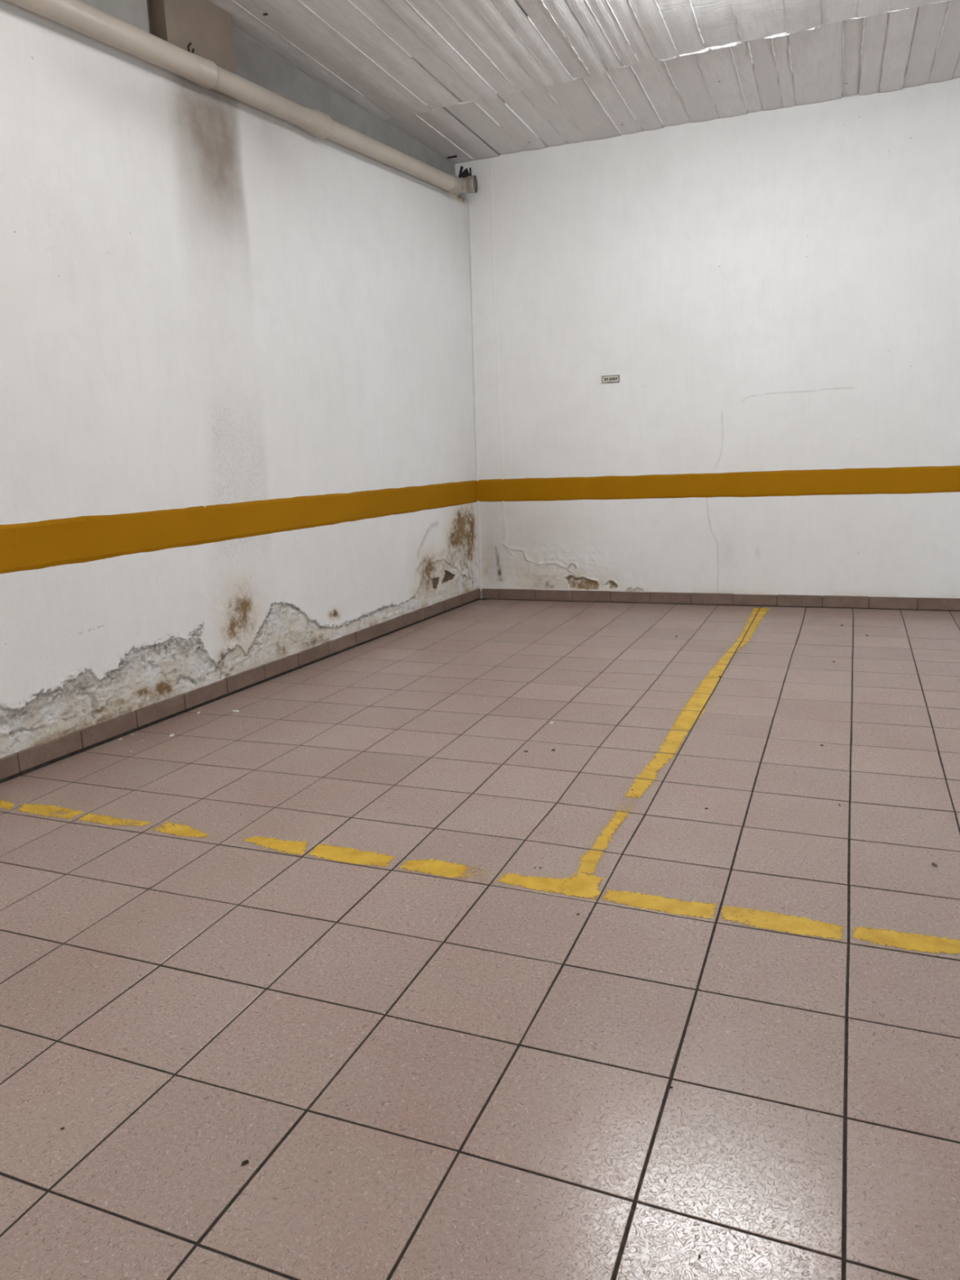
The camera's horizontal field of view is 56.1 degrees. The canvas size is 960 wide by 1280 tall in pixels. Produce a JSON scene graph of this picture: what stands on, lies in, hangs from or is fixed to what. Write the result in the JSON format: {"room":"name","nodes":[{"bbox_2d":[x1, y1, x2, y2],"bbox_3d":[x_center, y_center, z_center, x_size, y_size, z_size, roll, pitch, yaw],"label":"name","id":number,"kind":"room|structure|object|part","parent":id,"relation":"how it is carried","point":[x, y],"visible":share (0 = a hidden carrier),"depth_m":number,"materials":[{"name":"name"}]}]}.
{"room":"parking garage","nodes":[
{"label":"parking garage","id":0,"kind":"room"},
{"bbox_2d":[0,0,479,758],"bbox_3d":[-2.248,-1.243,3.652,0.290,3.801,10.274,3,13,24],"label":"wall","id":1,"kind":"structure","parent":0,"point":[237,434],"depth_m":4.93,"materials":[{"name":"paint"}]},
{"bbox_3d":[-2.083,-2.929,3.657,0.120,0.480,1.855,3,13,25],"label":"panel","id":2,"kind":"part","parent":1,"relation":"part of","materials":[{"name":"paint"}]},
{"bbox_2d":[0,588,479,782],"bbox_3d":[-1.617,0.339,5.019,0.028,0.109,7.690,3,13,25],"label":"baseboard","id":3,"kind":"structure","parent":1,"relation":"attached to","point":[32,758],"depth_m":5.06,"materials":[{"name":"tile"}]},
{"bbox_2d":[5,0,477,195],"bbox_3d":[-1.248,-3.102,5.150,0.221,0.369,5.344,3,13,26],"label":"drain pipe","id":4,"kind":"object","parent":1,"relation":"attached to","point":[80,16],"visible":1,"depth_m":4.78,"materials":[{"name":"beige plastic"}]},
{"bbox_2d":[187,53,219,88],"bbox_3d":[-1.457,-2.970,4.698,0.135,0.135,0.152,3,13,22],"label":"socket","id":5,"kind":"object","parent":4,"relation":"attached to","point":[206,74],"depth_m":4.68,"materials":[{"name":"beige plastic"}]},
{"bbox_2d":[299,106,333,138],"bbox_3d":[-1.028,-3.220,5.601,0.148,0.148,0.229,3,13,22],"label":"socket","id":6,"kind":"object","parent":4,"relation":"attached to","point":[319,124],"depth_m":5.57,"materials":[{"name":"beige plastic"}]},
{"bbox_2d":[444,173,463,195],"bbox_3d":[-0.223,-3.689,7.300,0.143,0.143,0.140,3,13,22],"label":"socket","id":7,"kind":"object","parent":4,"relation":"attached to","point":[457,188],"depth_m":7.27,"materials":[{"name":"plastic"}]},
{"bbox_2d":[466,175,476,193],"bbox_3d":[-0.070,-3.733,7.385,0.060,0.133,0.133,0,12,11],"label":"socket","id":8,"kind":"object","parent":4,"relation":"attached to","point":[471,180],"depth_m":7.34,"materials":[{"name":"plastic"}]},
{"bbox_2d":[0,598,959,1279],"bbox_3d":[1.369,0.761,2.889,8.260,0.089,9.695,3,13,22],"label":"floor","id":9,"kind":"structure","parent":0,"point":[309,933],"depth_m":2.40,"materials":[{"name":"tile"}]},
{"bbox_2d":[240,1159,248,1165],"bbox_3d":[-0.459,1.019,1.759,0.017,0.006,0.007,-9,13,-28],"label":"crumb","id":10,"kind":"object","parent":9,"relation":"on","point":[246,1162],"visible":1,"depth_m":1.76,"materials":[{"name":"black"}]},
{"bbox_2d":[208,0,959,164],"bbox_3d":[1.305,-2.991,1.831,8.069,0.191,10.382,3,13,22],"label":"ceiling","id":11,"kind":"structure","parent":0,"point":[470,80],"depth_m":5.71,"materials":[{"name":"metal"}]},
{"bbox_2d":[447,155,471,177],"bbox_3d":[-0.168,-3.931,7.522,0.203,0.210,0.048,3,13,22],"label":"bracket","id":12,"kind":"object","parent":11,"relation":"attached to","point":[465,173],"visible":0.62,"depth_m":7.51,"materials":[{"name":"metal"}]},
{"bbox_3d":[-0.122,-3.901,7.525,0.081,0.066,0.022,3,13,22],"label":"plate","id":13,"kind":"part","parent":12,"relation":"part of","materials":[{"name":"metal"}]},
{"bbox_2d":[454,77,959,598],"bbox_3d":[3.279,-2.120,6.833,7.945,3.801,0.218,2,13,22],"label":"wall","id":14,"kind":"structure","parent":0,"point":[772,297],"depth_m":7.23,"materials":[{"name":"paint"}]},
{"bbox_2d":[601,374,619,382],"bbox_3d":[1.101,-2.198,7.588,0.148,0.057,0.011,2,13,22],"label":"wall sign","id":15,"kind":"object","parent":14,"relation":"attached to","point":[605,379],"visible":1,"depth_m":7.58,"materials":[{"name":"grey plastic"}]},
{"bbox_2d":[482,588,959,611],"bbox_3d":[3.368,-0.287,7.100,7.200,0.106,0.028,2,13,22],"label":"baseboard","id":16,"kind":"structure","parent":14,"relation":"attached to","point":[662,597],"depth_m":7.59,"materials":[{"name":"tile"}]}
]}

